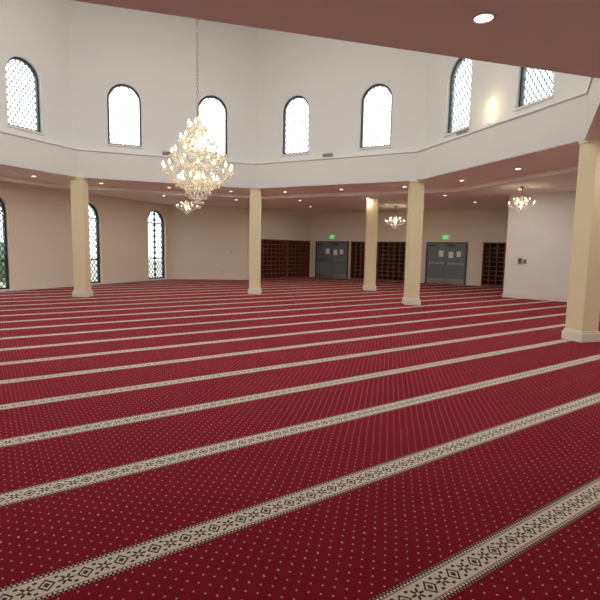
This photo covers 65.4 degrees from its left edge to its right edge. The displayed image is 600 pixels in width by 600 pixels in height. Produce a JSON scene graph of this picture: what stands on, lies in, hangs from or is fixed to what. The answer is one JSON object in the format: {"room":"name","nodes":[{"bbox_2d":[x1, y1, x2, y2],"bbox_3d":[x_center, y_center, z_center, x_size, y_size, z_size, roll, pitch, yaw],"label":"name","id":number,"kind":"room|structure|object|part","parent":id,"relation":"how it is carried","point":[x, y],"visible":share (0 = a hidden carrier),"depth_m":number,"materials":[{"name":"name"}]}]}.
{"room":"mosque","nodes":[
{"label":"mosque","id":0,"kind":"room"},
{"bbox_2d":[0,0,72,146],"bbox_3d":[-8.174,-6.701,11.419,0.251,5.450,5.971,4,7,24],"label":"wall","id":1,"kind":"structure","parent":0,"point":[36,32],"depth_m":13.21,"materials":[{"name":"white paint"}]},
{"bbox_2d":[6,59,37,130],"bbox_3d":[-7.638,-5.643,12.798,0.014,1.798,0.920,4,7,24],"label":"lattice","id":2,"kind":"object","parent":1,"relation":"attached to","point":[14,59],"visible":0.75,"depth_m":12.80,"materials":[{"name":"white metal"}]},
{"bbox_2d":[6,57,40,131],"bbox_3d":[-7.638,-5.640,12.798,0.090,1.890,1.010,4,7,24],"label":"frame","id":3,"kind":"object","parent":1,"relation":"attached to","point":[27,64],"visible":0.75,"depth_m":13.16,"materials":[{"name":"black metal"}]},
{"bbox_2d":[7,124,44,134],"bbox_3d":[-7.597,-4.681,12.876,0.228,0.040,1.060,4,7,24],"label":"sill","id":4,"kind":"structure","parent":1,"relation":"attached to","point":[7,124],"depth_m":12.82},
{"bbox_2d":[0,182,170,291],"bbox_3d":[-8.835,-2.336,18.145,0.301,3.790,11.195,4,7,25],"label":"wall","id":5,"kind":"structure","parent":0,"point":[38,219],"depth_m":17.58,"materials":[{"name":"beige paint"}]},
{"bbox_2d":[0,204,6,286],"bbox_3d":[-10.202,-1.936,15.275,0.014,3.138,1.098,4,7,25],"label":"lattice","id":6,"kind":"object","parent":5,"relation":"attached to","point":[0,204],"visible":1,"depth_m":15.71,"materials":[{"name":"black metal"}]},
{"bbox_2d":[0,198,8,289],"bbox_3d":[-10.202,-1.932,15.275,0.090,3.250,1.210,4,7,25],"label":"frame","id":7,"kind":"object","parent":5,"relation":"attached to","point":[1,201],"visible":0.98,"depth_m":15.77,"materials":[{"name":"black metal"}]},
{"bbox_2d":[13,276,170,290],"bbox_3d":[-8.721,-0.607,18.266,0.025,0.130,10.995,4,7,25],"label":"baseboard","id":8,"kind":"structure","parent":5,"relation":"attached to","point":[141,279],"depth_m":17.71,"materials":[{"name":"beige wood"}]},
{"bbox_2d":[89,206,97,280],"bbox_3d":[-8.578,-2.286,18.748,0.014,3.138,1.098,4,7,25],"label":"lattice","id":9,"kind":"object","parent":5,"relation":"attached to","point":[90,206],"visible":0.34,"depth_m":19.07,"materials":[{"name":"metal"}]},
{"bbox_2d":[89,203,99,282],"bbox_3d":[-8.578,-2.282,18.748,0.090,3.250,1.210,4,7,25],"label":"frame","id":10,"kind":"object","parent":5,"relation":"attached to","point":[91,205],"visible":0.38,"depth_m":19.22,"materials":[{"name":"black metal"}]},
{"bbox_2d":[148,212,162,277],"bbox_3d":[-6.933,-2.641,22.266,0.012,3.138,1.098,4,7,25],"label":"lattice","id":11,"kind":"object","parent":5,"relation":"attached to","point":[153,212],"visible":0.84,"depth_m":22.31,"materials":[{"name":"black metal"}]},
{"bbox_2d":[148,212,162,276],"bbox_3d":[-6.933,-2.636,22.266,0.060,3.100,1.060,4,7,25],"label":"mullions","id":12,"kind":"object","parent":5,"relation":"attached to","point":[154,223],"visible":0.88,"depth_m":22.25,"materials":[{"name":"black metal"}]},
{"bbox_2d":[149,210,163,278],"bbox_3d":[-6.933,-2.636,22.266,0.090,3.250,1.210,4,7,25],"label":"frame","id":13,"kind":"object","parent":5,"relation":"attached to","point":[159,214],"visible":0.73,"depth_m":22.70,"materials":[{"name":"black metal"}]},
{"bbox_2d":[68,0,256,162],"bbox_3d":[-4.218,-7.029,15.080,5.997,5.450,0.250,-1,7,-20],"label":"wall","id":14,"kind":"structure","parent":0,"point":[151,53],"depth_m":14.88,"materials":[{"name":"white paint"}]},
{"bbox_2d":[107,84,141,146],"bbox_3d":[-5.540,-5.814,14.741,1.010,1.890,0.090,-1,7,-20],"label":"frame","id":15,"kind":"object","parent":14,"relation":"attached to","point":[118,85],"visible":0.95,"depth_m":14.65,"materials":[{"name":"black metal"}]},
{"bbox_2d":[109,86,139,145],"bbox_3d":[-5.540,-5.817,14.740,0.920,1.798,0.012,-1,7,-20],"label":"lattice","id":16,"kind":"object","parent":14,"relation":"attached to","point":[120,86],"visible":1,"depth_m":14.73,"materials":[{"name":"white metal"}]},
{"bbox_2d":[107,144,142,147],"bbox_3d":[-5.535,-4.853,14.786,1.060,0.040,0.228,-1,7,-20],"label":"sill","id":17,"kind":"structure","parent":14,"relation":"attached to","point":[107,144],"depth_m":14.67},
{"bbox_2d":[162,151,170,155],"bbox_3d":[-4.284,-4.690,15.069,0.300,0.195,0.259,-1,7,-20],"label":"wall speaker","id":18,"kind":"object","parent":14,"relation":"attached to","point":[163,152],"visible":0.56,"depth_m":14.96},
{"bbox_2d":[199,98,224,152],"bbox_3d":[-2.953,-5.875,15.700,0.920,1.798,0.012,-1,7,-20],"label":"lattice","id":19,"kind":"object","parent":14,"relation":"attached to","point":[207,98],"visible":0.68,"depth_m":15.71,"materials":[{"name":"black metal"}]},
{"bbox_2d":[198,96,226,153],"bbox_3d":[-2.953,-5.872,15.700,1.010,1.890,0.090,-1,7,-20],"label":"frame","id":20,"kind":"object","parent":14,"relation":"attached to","point":[206,97],"visible":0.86,"depth_m":15.78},
{"bbox_2d":[0,77,592,163],"bbox_3d":[-1.940,-3.921,9.189,14.748,0.050,14.202,1,6,0],"label":"trim ledge","id":21,"kind":"object","parent":14,"relation":"attached to","point":[591,78],"depth_m":13.14,"materials":[{"name":"white paint"}]},
{"bbox_2d":[0,78,599,187],"bbox_3d":[-2.257,-3.550,9.611,14.252,0.810,12.816,-1,7,-18],"label":"trim","id":22,"kind":"structure","parent":14,"relation":"attached to","point":[571,120],"depth_m":13.35,"materials":[{"name":"white paint"}]},
{"bbox_2d":[323,153,332,156],"bbox_3d":[0.896,-4.576,14.881,0.300,0.195,0.259,4,7,27],"label":"wall speaker","id":23,"kind":"object","parent":22,"relation":"on","point":[325,154],"visible":0.79,"depth_m":14.77},
{"bbox_2d":[456,129,467,135],"bbox_3d":[4.119,-4.178,11.771,0.259,0.195,0.300,-1,7,-18],"label":"wall speaker","id":24,"kind":"object","parent":22,"relation":"on","point":[465,130],"visible":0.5,"depth_m":11.64},
{"bbox_2d":[170,205,249,276],"bbox_3d":[-4.480,-2.830,23.389,4.051,3.790,0.300,0,6,-6],"label":"wall","id":25,"kind":"structure","parent":0,"point":[203,239],"depth_m":23.23,"materials":[{"name":"beige paint"}]},
{"bbox_2d":[171,276,246,279],"bbox_3d":[-4.495,-1.093,23.419,3.851,0.130,0.022,0,6,-6],"label":"baseboard","id":26,"kind":"structure","parent":25,"relation":"attached to","point":[172,277],"depth_m":23.43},
{"bbox_2d":[246,207,311,279],"bbox_3d":[-1.066,-2.969,25.217,0.300,3.790,4.834,7,9,43],"label":"wall","id":27,"kind":"structure","parent":0,"point":[275,224],"depth_m":25.04,"materials":[{"name":"beige paint"}]},
{"bbox_2d":[0,277,599,599],"bbox_3d":[0.387,0.418,11.532,26.615,0.120,31.859,1,6,0],"label":"floor","id":28,"kind":"structure","parent":0,"point":[311,438],"depth_m":3.80,"materials":[{"name":"carpet"}]},
{"bbox_2d":[70,179,90,290],"bbox_3d":[-6.774,-1.961,14.448,0.380,3.520,0.380,1,6,-1],"label":"shaft","id":29,"kind":"object","parent":28,"relation":"on","point":[78,187],"visible":0.84,"depth_m":14.30,"materials":[{"name":"yellow paint"}]},
{"bbox_2d":[69,177,88,180],"bbox_3d":[-6.743,-3.689,14.260,0.410,0.058,0.410,1,6,-1],"label":"collar","id":30,"kind":"object","parent":29,"relation":"attached to","point":[69,177],"visible":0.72,"depth_m":14.06,"materials":[{"name":"yellow paint"}]},
{"bbox_2d":[72,290,92,296],"bbox_3d":[-6.806,-0.211,14.639,0.450,0.200,0.450,1,6,-1],"label":"plinth","id":31,"kind":"object","parent":28,"relation":"on","point":[88,293],"visible":0.82,"depth_m":14.42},
{"bbox_2d":[249,190,260,287],"bbox_3d":[-1.571,-2.083,16.424,0.380,3.520,0.380,1,6,-1],"label":"shaft","id":32,"kind":"object","parent":28,"relation":"on","point":[255,196],"visible":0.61,"depth_m":16.24,"materials":[{"name":"yellow paint"}]},
{"bbox_2d":[248,288,261,293],"bbox_3d":[-1.603,-0.334,16.615,0.450,0.200,0.450,1,6,-1],"label":"plinth","id":33,"kind":"object","parent":28,"relation":"on","point":[250,290],"visible":0.92,"depth_m":16.40,"materials":[{"name":"beige stone"}]},
{"bbox_2d":[261,239,287,279],"bbox_3d":[-1.489,-2.115,24.360,0.360,2.065,2.040,7,9,43],"label":"shoe shelf","id":34,"kind":"object","parent":28,"relation":"on","point":[273,252],"visible":0.7,"depth_m":24.39,"materials":[{"name":"brown wood"}]},
{"bbox_2d":[287,240,310,278],"bbox_3d":[-0.165,-2.244,25.752,0.360,2.065,1.790,7,9,43],"label":"shoe shelf","id":35,"kind":"object","parent":28,"relation":"on","point":[298,251],"visible":0.94,"depth_m":25.75,"materials":[{"name":"brown wood"}]},
{"bbox_2d":[350,241,377,279],"bbox_3d":[3.441,-2.099,25.022,1.510,2.065,0.360,5,7,30],"label":"shoe shelf","id":36,"kind":"object","parent":28,"relation":"on","point":[357,257],"visible":0.57,"depth_m":25.23,"materials":[{"name":"brown wood"}]},
{"bbox_3d":[3.528,-2.136,25.169,1.390,1.930,0.012,5,7,30],"label":"panel","id":37,"kind":"part","parent":36,"relation":"part of","materials":[{"name":"brown wood"}]},
{"bbox_2d":[363,285,375,290],"bbox_3d":[2.809,-0.504,18.901,0.490,0.200,0.490,1,6,0],"label":"plinth","id":38,"kind":"object","parent":28,"relation":"on","point":[365,287],"visible":0.84,"depth_m":18.67,"materials":[{"name":"beige stone"}]},
{"bbox_2d":[364,200,377,285],"bbox_3d":[2.841,-2.253,18.710,0.420,3.520,0.420,1,6,0],"label":"shaft","id":39,"kind":"object","parent":28,"relation":"on","point":[371,205],"visible":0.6,"depth_m":18.52,"materials":[{"name":"yellow paint"}]},
{"bbox_2d":[376,241,405,281],"bbox_3d":[4.769,-1.992,24.259,1.540,2.065,0.360,5,7,30],"label":"shoe shelf","id":40,"kind":"object","parent":28,"relation":"on","point":[390,255],"visible":0.84,"depth_m":24.31,"materials":[{"name":"brown wood"}]},
{"bbox_2d":[402,297,420,304],"bbox_3d":[3.355,0.033,14.076,0.450,0.200,0.450,1,6,-1],"label":"plinth","id":41,"kind":"object","parent":28,"relation":"on","point":[406,301],"visible":0.84,"depth_m":13.86,"materials":[{"name":"beige stone"}]},
{"bbox_2d":[404,183,424,298],"bbox_3d":[3.386,-1.717,13.885,0.380,3.520,0.380,1,6,-1],"label":"shaft","id":42,"kind":"object","parent":28,"relation":"on","point":[415,190],"visible":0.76,"depth_m":13.72,"materials":[{"name":"yellow paint"}]},
{"bbox_2d":[408,180,424,183],"bbox_3d":[3.417,-3.445,13.696,0.410,0.058,0.410,1,6,-1],"label":"collar","id":43,"kind":"object","parent":42,"relation":"attached to","point":[411,181],"visible":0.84,"depth_m":13.50,"materials":[{"name":"yellow paint"}]},
{"bbox_2d":[481,242,505,287],"bbox_3d":[9.569,-1.605,21.502,2.240,2.065,0.360,5,7,30],"label":"shoe shelf","id":44,"kind":"object","parent":28,"relation":"on","point":[494,253],"visible":0.4,"depth_m":21.87,"materials":[{"name":"brown wood"}]},
{"bbox_2d":[561,328,599,342],"bbox_3d":[5.248,0.651,8.726,0.450,0.200,0.450,-1,7,-17],"label":"plinth","id":45,"kind":"object","parent":28,"relation":"on","point":[573,335],"visible":0.77,"depth_m":8.55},
{"bbox_2d":[565,140,599,331],"bbox_3d":[5.280,-1.099,8.535,0.380,3.520,0.380,-1,7,-17],"label":"shaft","id":46,"kind":"object","parent":28,"relation":"on","point":[583,300],"visible":0.82,"depth_m":8.44,"materials":[{"name":"yellow paint"}]},
{"bbox_2d":[578,137,599,144],"bbox_3d":[5.311,-2.827,8.346,0.410,0.058,0.410,-1,7,-17],"label":"collar","id":47,"kind":"object","parent":46,"relation":"attached to","point":[596,138],"visible":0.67,"depth_m":8.27,"materials":[{"name":"yellow paint"}]},
{"bbox_2d":[0,0,599,212],"bbox_3d":[0.454,-3.297,11.126,26.615,0.100,31.859,1,6,0],"label":"ceiling","id":48,"kind":"structure","parent":0,"point":[561,36],"depth_m":4.52,"materials":[{"name":"paint"}]},
{"bbox_2d":[0,175,55,187],"bbox_3d":[-9.796,-3.527,12.489,0.250,0.110,7.357,4,7,24],"label":"ceiling beam","id":49,"kind":"structure","parent":48,"relation":"attached to","point":[3,178],"depth_m":14.79,"materials":[{"name":"paint"}]},
{"bbox_2d":[54,184,262,198],"bbox_3d":[-4.856,-3.936,17.047,7.436,0.110,0.250,-1,7,-20],"label":"ceiling beam","id":50,"kind":"structure","parent":48,"relation":"attached to","point":[67,186],"depth_m":16.78,"materials":[{"name":"paint"}]},
{"bbox_2d":[176,195,197,213],"bbox_3d":[-4.383,-3.708,18.117,0.810,0.773,0.812,-2,7,-22],"label":"chandelier","id":51,"kind":"object","parent":48,"relation":"hanging from","point":[187,211],"visible":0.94,"depth_m":18.09,"materials":[{"name":"clear glass"}]},
{"bbox_2d":[263,188,456,198],"bbox_3d":[1.845,-3.776,16.685,7.432,0.110,0.250,4,7,27],"label":"ceiling beam","id":52,"kind":"structure","parent":48,"relation":"attached to","point":[448,190],"depth_m":16.50,"materials":[{"name":"paint"}]},
{"bbox_2d":[385,206,405,228],"bbox_3d":[4.369,-3.768,21.405,0.887,1.055,0.890,4,7,22],"label":"chandelier","id":53,"kind":"object","parent":48,"relation":"hanging from","point":[395,216],"visible":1,"depth_m":21.38,"materials":[{"name":"clear glass"}]},
{"bbox_2d":[470,12,496,24],"bbox_3d":[1.594,-2.447,4.055,0.220,0.014,0.220,1,6,0],"label":"recessed light","id":54,"kind":"object","parent":48,"relation":"in","point":[481,18],"visible":1,"depth_m":4.05,"materials":[{"name":"beige plastic"}]},
{"bbox_2d":[456,166,577,191],"bbox_3d":[6.250,-3.144,11.623,0.250,0.110,7.364,-1,7,-18],"label":"ceiling beam","id":55,"kind":"structure","parent":48,"relation":"attached to","point":[574,169],"depth_m":12.41,"materials":[{"name":"paint"}]},
{"bbox_2d":[508,186,535,212],"bbox_3d":[6.807,-3.071,14.335,0.771,0.820,0.774,4,7,22],"label":"chandelier","id":56,"kind":"object","parent":48,"relation":"hanging from","point":[521,202],"visible":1,"depth_m":14.31,"materials":[{"name":"clear glass"}]},
{"bbox_2d":[256,28,427,162],"bbox_3d":[1.148,-6.901,14.790,5.997,5.450,0.251,4,7,27],"label":"wall","id":57,"kind":"structure","parent":0,"point":[334,76],"depth_m":14.75,"materials":[{"name":"white paint"}]},
{"bbox_2d":[280,152,308,155],"bbox_3d":[-0.141,-4.844,15.593,1.060,0.040,0.228,4,7,27],"label":"sill","id":58,"kind":"structure","parent":57,"relation":"attached to","point":[308,152],"depth_m":15.48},
{"bbox_2d":[283,96,308,154],"bbox_3d":[-0.096,-5.804,15.545,1.010,1.890,0.090,4,7,27],"label":"frame","id":59,"kind":"object","parent":57,"relation":"attached to","point":[294,97],"visible":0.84,"depth_m":15.68,"materials":[{"name":"black metal"}]},
{"bbox_2d":[285,98,308,153],"bbox_3d":[-0.096,-5.807,15.545,0.920,1.798,0.013,4,7,27],"label":"lattice","id":60,"kind":"object","parent":57,"relation":"attached to","point":[296,98],"visible":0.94,"depth_m":15.54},
{"bbox_2d":[358,145,391,149],"bbox_3d":[2.321,-4.665,14.360,1.060,0.040,0.228,4,7,27],"label":"sill","id":61,"kind":"structure","parent":57,"relation":"attached to","point":[390,145],"depth_m":14.27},
{"bbox_2d":[360,84,392,147],"bbox_3d":[2.367,-5.625,14.312,1.010,1.890,0.090,4,7,27],"label":"frame","id":62,"kind":"object","parent":57,"relation":"attached to","point":[376,85],"visible":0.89,"depth_m":14.38,"materials":[{"name":"black metal"}]},
{"bbox_2d":[362,86,391,146],"bbox_3d":[2.367,-5.628,14.312,0.920,1.798,0.013,4,7,27],"label":"lattice","id":63,"kind":"object","parent":57,"relation":"attached to","point":[379,86],"visible":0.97,"depth_m":14.30,"materials":[{"name":"metal"}]},
{"bbox_2d":[311,208,508,284],"bbox_3d":[6.484,-2.657,23.603,13.546,3.790,0.300,5,7,30],"label":"wall","id":64,"kind":"structure","parent":0,"point":[475,227],"depth_m":23.27,"materials":[{"name":"beige paint"}]},
{"bbox_2d":[316,243,331,277],"bbox_3d":[1.365,-2.257,26.423,0.934,1.970,0.045,5,7,30],"label":"leaf","id":65,"kind":"object","parent":64,"relation":"attached to","point":[323,266],"visible":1,"depth_m":26.39,"materials":[{"name":"metal"}]},
{"bbox_2d":[317,259,330,277],"bbox_3d":[1.329,-1.810,26.424,0.894,1.050,0.065,5,7,30],"label":"push bar","id":66,"kind":"object","parent":65,"relation":"attached to","point":[328,275],"visible":1,"depth_m":26.43,"materials":[{"name":"metal"}]},
{"bbox_2d":[315,241,348,278],"bbox_3d":[1.768,-2.252,26.174,2.030,2.060,0.070,5,7,30],"label":"door frame","id":67,"kind":"structure","parent":64,"relation":"attached to","point":[347,242],"depth_m":25.89,"materials":[{"name":"grey metal"}]},
{"bbox_2d":[331,243,346,278],"bbox_3d":[2.183,-2.191,25.953,0.934,1.970,0.045,5,7,30],"label":"leaf","id":68,"kind":"object","parent":64,"relation":"attached to","point":[337,267],"visible":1,"depth_m":25.91,"materials":[{"name":"metal"}]},
{"bbox_2d":[326,249,342,254],"bbox_3d":[1.917,-2.682,26.030,1.060,0.350,0.004,5,7,30],"label":"papers","id":69,"kind":"object","parent":68,"relation":"attached to","point":[327,250],"visible":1,"depth_m":26.00,"materials":[{"name":"white paper"}]},
{"bbox_2d":[331,259,345,277],"bbox_3d":[2.148,-1.744,25.954,0.894,1.050,0.065,5,7,30],"label":"push bar","id":70,"kind":"object","parent":68,"relation":"attached to","point":[344,260],"visible":1,"depth_m":25.97,"materials":[{"name":"metal"}]},
{"bbox_2d":[311,275,480,285],"bbox_3d":[6.373,-0.924,23.653,13.346,0.130,0.025,5,7,30],"label":"baseboard","id":71,"kind":"structure","parent":64,"relation":"attached to","point":[421,281],"depth_m":22.58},
{"bbox_2d":[426,244,446,283],"bbox_3d":[6.804,-1.818,23.299,0.909,1.970,0.045,5,7,30],"label":"leaf","id":72,"kind":"object","parent":64,"relation":"attached to","point":[433,270],"visible":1,"depth_m":23.27,"materials":[{"name":"metal"}]},
{"bbox_2d":[427,262,443,282],"bbox_3d":[6.768,-1.371,23.300,0.869,1.050,0.066,5,7,30],"label":"push bar","id":73,"kind":"object","parent":72,"relation":"attached to","point":[429,280],"visible":1,"depth_m":23.33,"materials":[{"name":"metal"}]},
{"bbox_2d":[442,235,449,238],"bbox_3d":[7.170,-3.081,22.953,0.340,0.200,0.060,5,7,30],"label":"exit sign","id":74,"kind":"object","parent":64,"relation":"attached to","point":[443,236],"visible":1,"depth_m":22.93,"materials":[{"name":"green plastic"}]},
{"bbox_2d":[425,242,467,284],"bbox_3d":[7.196,-1.815,23.057,1.980,2.060,0.072,5,7,30],"label":"door frame","id":75,"kind":"structure","parent":64,"relation":"attached to","point":[427,243],"depth_m":22.85,"materials":[{"name":"grey metal"}]},
{"bbox_2d":[445,244,465,284],"bbox_3d":[7.601,-1.754,22.842,0.909,1.970,0.046,5,7,30],"label":"leaf","id":76,"kind":"object","parent":64,"relation":"attached to","point":[452,271],"visible":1,"depth_m":22.80,"materials":[{"name":"metal"}]},
{"bbox_2d":[439,251,460,257],"bbox_3d":[7.345,-2.244,22.913,1.060,0.350,0.004,5,7,30],"label":"papers","id":77,"kind":"object","parent":76,"relation":"attached to","point":[440,252],"visible":1,"depth_m":22.89,"materials":[{"name":"white paper"}]},
{"bbox_2d":[445,262,463,283],"bbox_3d":[7.565,-1.307,22.843,0.869,1.050,0.065,5,7,30],"label":"push bar","id":78,"kind":"object","parent":76,"relation":"attached to","point":[447,281],"visible":1,"depth_m":22.88,"materials":[{"name":"metal"}]},
{"bbox_2d":[424,53,589,146],"bbox_3d":[4.675,-6.394,10.728,0.250,5.450,5.971,-1,7,-18],"label":"wall","id":79,"kind":"structure","parent":0,"point":[495,87],"depth_m":11.26,"materials":[{"name":"white paint"}]},
{"bbox_2d":[443,126,469,136],"bbox_3d":[4.158,-4.401,12.243,0.228,0.040,1.060,-1,7,-18],"label":"sill","id":80,"kind":"structure","parent":79,"relation":"attached to","point":[467,127],"depth_m":12.15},
{"bbox_2d":[448,58,464,132],"bbox_3d":[4.236,-5.356,12.159,0.090,1.890,1.010,-1,7,-18],"label":"frame","id":81,"kind":"object","parent":79,"relation":"attached to","point":[460,59],"visible":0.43,"depth_m":12.57,"materials":[{"name":"black metal"}]},
{"bbox_2d":[450,59,471,131],"bbox_3d":[4.236,-5.359,12.158,0.013,1.798,0.920,-1,7,-18],"label":"lattice","id":82,"kind":"object","parent":79,"relation":"attached to","point":[468,60],"visible":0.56,"depth_m":12.20,"materials":[{"name":"white metal"}]},
{"bbox_2d":[519,67,528,106],"bbox_3d":[5.035,-5.078,9.746,0.090,1.890,1.010,-1,7,-18],"label":"frame","id":83,"kind":"object","parent":79,"relation":"attached to","point":[522,78],"visible":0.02,"depth_m":10.22,"materials":[{"name":"black metal"}]},
{"bbox_2d":[512,95,553,111],"bbox_3d":[4.958,-4.123,9.830,0.228,0.040,1.060,-1,7,-18],"label":"sill","id":84,"kind":"structure","parent":79,"relation":"attached to","point":[550,96],"depth_m":9.74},
{"bbox_2d":[522,68,553,104],"bbox_3d":[5.035,-5.081,9.745,0.013,1.798,0.920,-1,7,-18],"label":"lattice","id":85,"kind":"object","parent":79,"relation":"attached to","point":[540,73],"visible":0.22,"depth_m":9.89,"materials":[{"name":"white metal"}]},
{"bbox_2d":[503,191,575,297],"bbox_3d":[10.251,-1.629,14.580,7.177,3.640,0.300,6,8,39],"label":"wall partition","id":86,"kind":"structure","parent":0,"point":[542,234],"depth_m":16.01,"materials":[{"name":"white paint"}]},
{"bbox_2d":[518,258,526,263],"bbox_3d":[7.807,-1.365,16.411,0.280,0.210,0.030,6,8,39],"label":"housing","id":87,"kind":"object","parent":86,"relation":"attached to","point":[525,260],"visible":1,"depth_m":16.37,"materials":[{"name":"white plastic"}]},
{"bbox_2d":[502,293,566,301],"bbox_3d":[10.206,0.110,14.769,7.197,0.140,0.321,6,8,39],"label":"baseboard","id":88,"kind":"structure","parent":86,"relation":"attached to","point":[562,299],"depth_m":16.22,"materials":[{"name":"beige wood"}]},
{"bbox_3d":[-1.847,-9.097,8.604,15.396,0.150,14.893,1,6,0],"label":"ceiling","id":89,"kind":"structure","parent":0,"visible":0},
{"bbox_2d":[160,19,234,208],"bbox_3d":[-1.902,-5.366,8.622,1.426,7.272,1.381,1,6,0],"label":"crystal chandelier","id":90,"kind":"object","parent":89,"relation":"hanging from","point":[199,183],"visible":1,"depth_m":8.79,"materials":[{"name":"clear glass"}]},
{"bbox_3d":[-1.889,-6.206,8.531,0.224,5.583,0.224,1,6,0],"label":"chain and canopy","id":91,"kind":"part","parent":90,"relation":"part of","materials":[{"name":"gold metal"}]},
{"label":"outside","id":92,"kind":"structure","parent":0,"visible":0},
{"bbox_2d":[0,260,161,286],"bbox_3d":[-0.035,1.938,0.212,120.000,0.300,120.000,1,6,0],"label":"ground","id":93,"kind":"structure","parent":92,"point":[92,262],"depth_m":33.59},
{"bbox_2d":[0,241,4,277],"bbox_3d":[-15.059,-1.806,20.512,3.781,2.436,26.517,1,6,-2],"label":"hedge","id":94,"kind":"object","parent":93,"relation":"on","point":[1,248],"visible":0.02,"depth_m":21.93,"materials":[{"name":"green plant"}]}
]}

